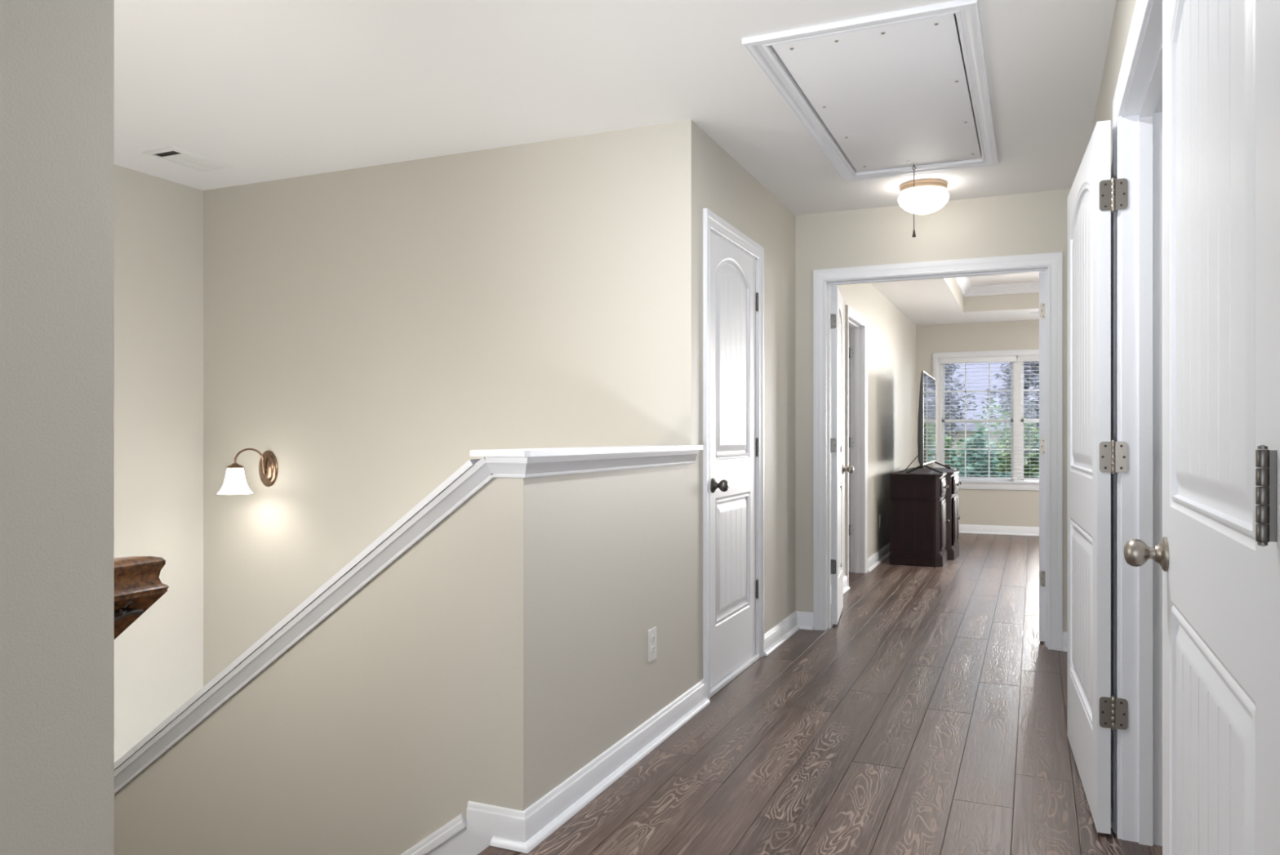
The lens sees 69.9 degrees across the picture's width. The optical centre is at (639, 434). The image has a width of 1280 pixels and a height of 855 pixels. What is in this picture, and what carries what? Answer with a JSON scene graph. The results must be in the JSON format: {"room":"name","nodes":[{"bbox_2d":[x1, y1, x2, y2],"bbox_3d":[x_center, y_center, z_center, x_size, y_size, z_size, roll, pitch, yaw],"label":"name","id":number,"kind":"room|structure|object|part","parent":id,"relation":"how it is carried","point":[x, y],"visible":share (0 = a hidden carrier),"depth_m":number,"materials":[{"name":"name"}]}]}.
{"room":"upstairs hallway","nodes":[
{"label":"upstairs hallway","id":0,"kind":"room"},
{"bbox_2d":[0,0,114,854],"bbox_3d":[-2.783,1.295,0.313,2.760,5.190,3.572,0,0,23],"label":"wall","id":1,"kind":"structure","parent":0,"point":[57,56],"depth_m":1.32,"materials":[{"name":"paint"}]},
{"bbox_2d":[114,555,168,639],"bbox_3d":[-1.949,1.119,1.970,2.459,1.835,0.130,0,0,23],"label":"handrail","id":2,"kind":"object","parent":1,"relation":"attached to","point":[138,584],"visible":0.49,"depth_m":1.52,"materials":[{"name":"brown wood"}]},
{"bbox_2d":[114,164,203,762],"bbox_3d":[-2.888,1.295,3.707,0.120,5.190,2.818,0,0,23],"label":"wall","id":3,"kind":"structure","parent":0,"point":[158,222],"depth_m":4.62,"materials":[{"name":"paint"}]},
{"bbox_2d":[114,475,543,854],"bbox_3d":[-1.218,1.976,2.984,2.000,3.829,0.115,0,0,23],"label":"wall","id":4,"kind":"structure","parent":0,"point":[419,698],"depth_m":2.72,"materials":[{"name":"paint"}]},
{"bbox_2d":[114,457,494,794],"bbox_3d":[-1.250,0.768,2.997,1.913,1.413,0.187,0,0,23],"label":"wall cap","id":5,"kind":"object","parent":4,"relation":"attached to","point":[473,474],"visible":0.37,"depth_m":2.81,"materials":[{"name":"white paint"}]},
{"bbox_2d":[400,813,490,854],"bbox_3d":[-1.296,1.892,2.944,1.933,1.624,0.018,0,0,23],"label":"skirt board","id":6,"kind":"object","parent":4,"relation":"attached to","point":[451,838],"visible":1,"depth_m":2.61,"materials":[{"name":"white paint"}]},
{"bbox_2d":[203,124,664,686],"bbox_3d":[-1.087,1.295,4.400,2.640,5.190,0.120,0,0,23],"label":"wall","id":7,"kind":"structure","parent":0,"point":[369,330],"depth_m":4.36,"materials":[{"name":"paint"}]},
{"bbox_2d":[217,448,278,494],"bbox_3d":[-1.959,0.176,4.550,0.160,0.222,0.295,0,0,23],"label":"wall sconce","id":8,"kind":"object","parent":7,"relation":"attached to","point":[235,482],"visible":1,"depth_m":4.49,"materials":[{"name":"white glass"}]},
{"bbox_3d":[-1.986,0.223,4.488,0.160,0.126,0.160,0,0,23],"label":"lamp shade","id":9,"kind":"part","parent":8,"relation":"part of","materials":[{"name":"white glass"}]},
{"bbox_3d":[-1.948,0.137,4.576,0.010,0.145,0.202,0,0,23],"label":"arm","id":10,"kind":"part","parent":8,"relation":"part of","materials":[{"name":"brown metal"}]},
{"bbox_2d":[114,0,1116,325],"bbox_3d":[1.276,-1.480,4.198,7.380,0.360,14.160,0,0,23],"label":"ceiling","id":11,"kind":"structure","parent":0,"point":[265,90],"depth_m":3.41,"materials":[{"name":"white paint"}]},
{"bbox_2d":[141,146,233,172],"bbox_3d":[-2.133,-1.296,4.322,0.200,0.009,0.340,0,0,23],"label":"ceiling vent","id":12,"kind":"object","parent":11,"relation":"in","point":[171,154],"visible":1,"depth_m":4.30,"materials":[{"name":"white plastic"}]},
{"bbox_2d":[741,0,999,237],"bbox_3d":[1.019,-1.135,3.674,0.727,0.363,1.779,0,0,23],"label":"attic hatch","id":13,"kind":"object","parent":11,"relation":"attached to","point":[891,90],"visible":1,"depth_m":3.40,"materials":[{"name":"white paint"}]},
{"bbox_3d":[1.020,-1.308,3.676,0.577,0.015,1.629,0,0,23],"label":"hatch panel","id":14,"kind":"part","parent":13,"relation":"part of","materials":[{"name":"white paint"}]},
{"bbox_3d":[1.319,-1.141,4.404,0.019,0.319,0.006,0,0,23],"label":"pull cord","id":15,"kind":"part","parent":13,"relation":"part of","materials":[{"name":"brown plastic"}]},
{"bbox_2d":[897,178,949,214],"bbox_3d":[1.473,-1.224,4.755,0.254,0.151,0.254,0,0,23],"label":"ceiling light","id":16,"kind":"object","parent":11,"relation":"attached to","point":[931,195],"visible":0.98,"depth_m":4.67,"materials":[{"name":"white glass"}]},
{"bbox_2d":[1030,311,1039,314],"bbox_3d":[4.299,-1.296,9.695,0.300,0.009,0.150,0,0,23],"label":"ceiling vent","id":17,"kind":"object","parent":11,"relation":"in","point":[1031,313],"visible":0.32,"depth_m":9.72,"materials":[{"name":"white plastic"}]},
{"bbox_2d":[543,120,916,795],"bbox_3d":[1.450,0.045,6.788,0.130,2.690,8.985,0,0,23],"label":"wall","id":18,"kind":"structure","parent":0,"point":[617,544],"depth_m":3.78,"materials":[{"name":"paint"}]},
{"bbox_2d":[469,444,702,477],"bbox_3d":[-0.107,0.080,3.182,0.188,0.076,1.431,0,0,23],"label":"wall cap","id":19,"kind":"object","parent":18,"relation":"attached to","point":[520,462],"visible":1,"depth_m":2.80,"materials":[{"name":"white paint"}]},
{"bbox_2d":[466,678,710,853],"bbox_3d":[-0.100,1.090,3.236,0.210,0.098,1.530,0,0,23],"label":"baseboard","id":20,"kind":"structure","parent":18,"relation":"attached to","point":[511,828],"depth_m":2.80,"materials":[{"name":"white paint"}]},
{"bbox_2d":[648,626,656,661],"bbox_3d":[0.047,0.773,3.383,0.008,0.115,0.070,0,0,23],"label":"wall outlet","id":21,"kind":"object","parent":18,"relation":"attached to","point":[652,632],"visible":1,"depth_m":3.37,"materials":[{"name":"white plastic"}]},
{"bbox_2d":[651,644,655,653],"bbox_3d":[0.049,0.792,3.382,0.002,0.029,0.033,0,0,23],"label":"receptacle","id":22,"kind":"object","parent":21,"relation":"attached to","point":[653,646],"depth_m":3.38,"materials":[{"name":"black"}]},
{"bbox_2d":[651,634,655,642],"bbox_3d":[0.049,0.753,3.382,0.002,0.029,0.033,0,0,23],"label":"receptacle","id":23,"kind":"object","parent":21,"relation":"attached to","point":[653,636],"depth_m":3.38,"materials":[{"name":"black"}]},
{"bbox_2d":[702,208,764,698],"bbox_3d":[0.404,0.086,4.342,0.133,2.108,0.901,0,0,23],"label":"door frame","id":24,"kind":"structure","parent":18,"relation":"attached to","point":[711,220],"depth_m":4.13,"materials":[{"name":"white paint"}]},
{"bbox_2d":[710,231,758,688],"bbox_3d":[0.462,0.101,4.321,0.107,2.018,0.757,0,0,23],"label":"door","id":25,"kind":"structure","parent":18,"relation":"in","point":[734,298],"depth_m":4.31,"materials":[{"name":"white paint"}]},
{"bbox_3d":[0.362,0.223,4.023,0.054,0.053,0.053,0,0,23],"label":"knob","id":26,"kind":"part","parent":25,"relation":"part of","materials":[{"name":"black metal"}]},
{"bbox_2d":[764,610,813,655],"bbox_3d":[0.824,1.090,5.056,0.110,0.098,0.742,0,0,23],"label":"baseboard","id":27,"kind":"structure","parent":18,"relation":"attached to","point":[783,630],"depth_m":5.16,"materials":[{"name":"white paint"}]},
{"bbox_2d":[843,574,849,593],"bbox_3d":[1.267,1.090,6.157,0.032,0.098,1.403,0,0,23],"label":"baseboard","id":28,"kind":"structure","parent":18,"relation":"in","point":[846,587],"depth_m":6.73,"materials":[{"name":"white paint"}]},
{"bbox_2d":[848,327,853,570],"bbox_3d":[1.422,0.119,7.706,0.746,2.018,0.047,0,0,23],"label":"door","id":29,"kind":"structure","parent":18,"relation":"in","point":[849,327],"depth_m":7.58,"materials":[{"name":"white paint"}]},
{"bbox_2d":[845,304,867,586],"bbox_3d":[1.658,0.086,7.226,0.132,2.108,0.871,0,0,23],"label":"door frame","id":30,"kind":"structure","parent":18,"relation":"attached to","point":[856,329],"depth_m":7.55,"materials":[{"name":"white paint"}]},
{"bbox_2d":[879,514,880,527],"bbox_3d":[2.184,0.780,8.315,0.008,0.115,0.070,0,0,23],"label":"wall outlet","id":31,"kind":"object","parent":18,"relation":"attached to","point":[879,514],"visible":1,"depth_m":8.29,"materials":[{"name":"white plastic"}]},
{"bbox_2d":[514,532,1162,854],"bbox_3d":[1.822,1.265,4.006,6.375,0.250,14.000,0,0,23],"label":"floor","id":32,"kind":"structure","parent":0,"point":[931,718],"depth_m":3.35,"materials":[{"name":"brown wood"}]},
{"bbox_2d":[476,844,517,854],"bbox_3d":[-1.566,1.996,3.137,2.758,1.711,2.576,0,0,23],"label":"staircase","id":33,"kind":"structure","parent":32,"relation":"attached to","point":[490,850],"depth_m":2.51,"materials":[{"name":"brown wood"}]},
{"bbox_2d":[710,653,759,697],"bbox_3d":[0.412,1.128,4.339,0.102,0.023,0.753,0,0,23],"label":"threshold","id":34,"kind":"object","parent":32,"relation":"on","point":[726,679],"visible":0.46,"depth_m":4.28,"materials":[{"name":"white paint"}]},
{"bbox_2d":[889,466,961,566],"bbox_3d":[2.774,0.740,8.722,0.530,0.800,1.697,0,0,23],"label":"media cabinet","id":35,"kind":"object","parent":32,"relation":"on","point":[924,502],"visible":1,"depth_m":8.01,"materials":[{"name":"brown wood"}]},
{"bbox_2d":[897,370,951,473],"bbox_3d":[2.723,-0.114,8.735,0.409,0.906,1.452,0,0,22],"label":"television","id":36,"kind":"object","parent":35,"relation":"on","point":[926,420],"visible":1,"depth_m":8.40,"materials":[{"name":"grey plastic"}]},
{"bbox_3d":[2.699,0.460,8.142,0.020,0.160,0.380,0,0,23],"label":"drawer","id":37,"kind":"part","parent":35,"relation":"part of","materials":[{"name":"brown wood"}]},
{"bbox_3d":[2.699,0.795,8.142,0.020,0.440,0.380,0,0,23],"label":"cabinet door","id":38,"kind":"part","parent":35,"relation":"part of","materials":[{"name":"brown wood"}]},
{"bbox_3d":[2.929,0.795,8.510,0.020,0.440,0.260,0,0,23],"label":"cabinet door","id":39,"kind":"part","parent":35,"relation":"part of","materials":[{"name":"brown wood"}]},
{"bbox_3d":[2.982,0.460,8.632,0.020,0.160,0.525,0,0,23],"label":"drawer","id":40,"kind":"part","parent":35,"relation":"part of","materials":[{"name":"brown wood"}]},
{"bbox_3d":[3.034,0.795,8.754,0.020,0.440,0.260,0,0,23],"label":"cabinet door","id":41,"kind":"part","parent":35,"relation":"part of","materials":[{"name":"brown wood"}]},
{"bbox_2d":[795,188,1071,631],"bbox_3d":[2.963,-0.080,4.600,4.400,2.440,0.114,0,0,23],"label":"wall","id":42,"kind":"structure","parent":0,"point":[1028,223],"depth_m":5.22,"materials":[{"name":"paint"}]},
{"bbox_2d":[831,285,853,624],"bbox_3d":[1.262,0.119,5.711,0.119,2.018,0.625,0,0,16],"label":"door","id":43,"kind":"structure","parent":42,"relation":"in","point":[837,468],"depth_m":5.46,"materials":[{"name":"white paint"}]},
{"bbox_3d":[1.361,0.223,5.939,0.054,0.053,0.053,0,0,16],"label":"knob","id":44,"kind":"part","parent":43,"relation":"part of","materials":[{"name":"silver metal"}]},
{"bbox_2d":[813,251,1062,650],"bbox_3d":[1.650,0.086,5.156,1.328,2.108,0.132,0,0,23],"label":"door frame","id":45,"kind":"structure","parent":42,"relation":"attached to","point":[1054,260],"depth_m":5.06,"materials":[{"name":"white paint"}]},
{"bbox_2d":[1039,271,1044,641],"bbox_3d":[2.330,0.119,5.248,0.048,2.018,0.624,0,0,26],"label":"door","id":46,"kind":"structure","parent":42,"relation":"in","point":[1042,275],"depth_m":5.00,"materials":[{"name":"white paint"}]},
{"bbox_2d":[916,320,1039,526],"bbox_3d":[5.280,-0.080,10.105,4.504,2.440,0.140,0,0,23],"label":"wall","id":47,"kind":"structure","parent":0,"point":[1020,508],"depth_m":10.58,"materials":[{"name":"paint"}]},
{"bbox_2d":[867,524,1039,572],"bbox_3d":[4.597,1.090,8.379,4.390,0.098,3.572,0,0,23],"label":"baseboard","id":48,"kind":"structure","parent":47,"relation":"attached to","point":[879,556],"depth_m":10.44,"materials":[{"name":"white paint"}]},
{"bbox_2d":[933,349,1039,490],"bbox_3d":[4.759,-0.172,10.300,2.807,1.599,0.155,0,0,23],"label":"window","id":49,"kind":"structure","parent":47,"relation":"in","point":[1016,428],"depth_m":10.55,"materials":[{"name":"white paint"}]},
{"bbox_3d":[3.949,-0.510,10.710,0.784,0.730,0.020,0,0,23],"label":"sash","id":50,"kind":"part","parent":49,"relation":"part of","materials":[{"name":"white plastic"}]},
{"bbox_3d":[3.940,0.165,10.688,0.784,0.700,0.020,0,0,23],"label":"sash","id":51,"kind":"part","parent":49,"relation":"part of","materials":[{"name":"white plastic"}]},
{"bbox_2d":[939,355,1017,479],"bbox_3d":[3.926,-0.200,10.638,0.842,1.409,0.056,0,0,23],"label":"window blind","id":52,"kind":"object","parent":49,"relation":"attached to","point":[998,358],"visible":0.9,"depth_m":10.62,"materials":[{"name":"white plastic"}]},
{"bbox_3d":[3.927,0.497,10.640,0.834,0.016,0.044,0,0,23],"label":"rail","id":53,"kind":"part","parent":52,"relation":"part of","materials":[{"name":"white plastic"}]},
{"bbox_3d":[4.753,0.580,10.286,2.807,0.096,0.125,0,0,23],"label":"sill","id":54,"kind":"part","parent":49,"relation":"part of","materials":[{"name":"white paint"}]},
{"bbox_2d":[1017,355,1039,479],"bbox_3d":[4.750,-0.200,10.283,0.934,1.409,0.056,0,0,23],"label":"window blind","id":55,"kind":"object","parent":49,"relation":"attached to","point":[1024,357],"visible":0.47,"depth_m":10.41,"materials":[{"name":"white plastic"}]},
{"bbox_3d":[4.750,0.497,10.285,0.926,0.016,0.044,0,0,23],"label":"rail","id":56,"kind":"part","parent":55,"relation":"part of","materials":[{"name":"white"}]},
{"bbox_3d":[4.779,-0.510,10.352,0.862,0.730,0.020,0,0,23],"label":"sash","id":57,"kind":"part","parent":49,"relation":"part of","materials":[{"name":"white plastic"}]},
{"bbox_3d":[4.770,0.165,10.331,0.862,0.700,0.020,0,0,23],"label":"sash","id":58,"kind":"part","parent":49,"relation":"part of","materials":[{"name":"white plastic"}]},
{"bbox_2d":[944,277,1039,311],"bbox_3d":[4.106,-1.430,7.301,3.320,0.259,4.040,0,0,23],"label":"wall","id":59,"kind":"structure","parent":0,"point":[1020,300],"depth_m":9.52,"materials":[{"name":"paint"}]},
{"bbox_2d":[954,276,1039,296],"bbox_3d":[4.106,-1.512,7.301,3.140,0.095,3.860,0,0,23],"label":"crown molding","id":60,"kind":"structure","parent":59,"relation":"attached to","point":[963,283],"depth_m":9.47,"materials":[{"name":"white paint"}]},
{"bbox_2d":[944,361,1039,458],"bbox_3d":[13.206,0.040,35.687,21.200,8.200,9.200,0,0,23],"label":"sky","id":61,"kind":"structure","parent":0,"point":[972,367],"depth_m":32.65,"materials":[{"name":"white"}]},
{"bbox_2d":[1090,0,1136,764],"bbox_3d":[0.802,-0.080,1.146,0.114,2.440,7.940,0,0,23],"label":"wall","id":62,"kind":"structure","parent":0,"point":[1124,9],"depth_m":2.89,"materials":[{"name":"paint"}]},
{"bbox_2d":[1062,631,1112,827],"bbox_3d":[1.814,1.090,3.748,0.088,0.098,2.361,0,0,23],"label":"baseboard","id":63,"kind":"structure","parent":62,"relation":"attached to","point":[1064,633],"depth_m":2.84,"materials":[{"name":"white paint"}]},
{"bbox_2d":[1066,120,1128,833],"bbox_3d":[1.468,0.119,3.011,0.077,2.018,0.902,0,0,17],"label":"door","id":64,"kind":"structure","parent":62,"relation":"in","point":[1092,456],"depth_m":2.75,"materials":[{"name":"white paint"}]},
{"bbox_2d":[1112,0,1279,854],"bbox_3d":[1.056,0.086,1.758,0.132,2.108,1.890,0,0,23],"label":"door frame","id":65,"kind":"structure","parent":62,"relation":"attached to","point":[1142,113],"depth_m":2.55,"materials":[{"name":"white paint"}]},
{"bbox_2d":[1123,0,1276,854],"bbox_3d":[0.813,0.119,1.357,0.107,2.018,0.925,0,0,23],"label":"door","id":66,"kind":"structure","parent":62,"relation":"in","point":[1216,551],"depth_m":1.26,"materials":[{"name":"white paint"}]},
{"bbox_3d":[0.946,0.223,1.732,0.054,0.053,0.053,0,0,23],"label":"knob","id":67,"kind":"part","parent":66,"relation":"part of","materials":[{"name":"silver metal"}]},
{"label":"outside","id":68,"kind":"structure","parent":0,"visible":0},
{"bbox_3d":[18.269,4.240,42.380,80.000,0.200,67.700,0,0,23],"label":"ground","id":69,"kind":"structure","parent":68,"visible":0},
{"bbox_2d":[944,435,970,476],"bbox_3d":[5.466,2.027,16.423,1.141,4.235,0.922,0,0,23],"label":"tree","id":70,"kind":"object","parent":69,"relation":"on","point":[948,445],"visible":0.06,"depth_m":16.38,"materials":[{"name":"green plant"}]},
{"bbox_2d":[944,363,979,439],"bbox_3d":[7.217,0.568,24.160,2.869,7.151,2.572,0,0,-42],"label":"tree","id":71,"kind":"object","parent":69,"relation":"on","point":[947,368],"visible":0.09,"depth_m":23.79,"materials":[{"name":"green plant"}]},
{"bbox_2d":[944,427,1010,477],"bbox_3d":[5.431,2.016,14.608,1.201,4.259,1.249,0,0,23],"label":"tree","id":72,"kind":"object","parent":69,"relation":"on","point":[969,445],"visible":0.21,"depth_m":14.48,"materials":[{"name":"green plant"}]},
{"bbox_2d":[960,400,1039,477],"bbox_3d":[7.418,1.728,18.204,1.968,4.834,1.554,0,0,-6],"label":"tree","id":73,"kind":"object","parent":69,"relation":"on","point":[1002,455],"visible":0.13,"depth_m":17.81,"materials":[{"name":"green plant"}]},
{"bbox_2d":[980,360,1039,443],"bbox_3d":[10.173,0.669,22.627,2.859,6.948,2.308,0,0,45],"label":"tree","id":74,"kind":"object","parent":69,"relation":"on","point":[1033,366],"visible":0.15,"depth_m":22.77,"materials":[{"name":"green plant"}]},
{"bbox_2d":[1034,435,1039,477],"bbox_3d":[6.459,1.916,14.102,1.272,4.460,1.288,0,0,42],"label":"tree","id":75,"kind":"object","parent":69,"relation":"on","point":[1037,444],"visible":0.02,"depth_m":14.44,"materials":[{"name":"green plant"}]}
]}

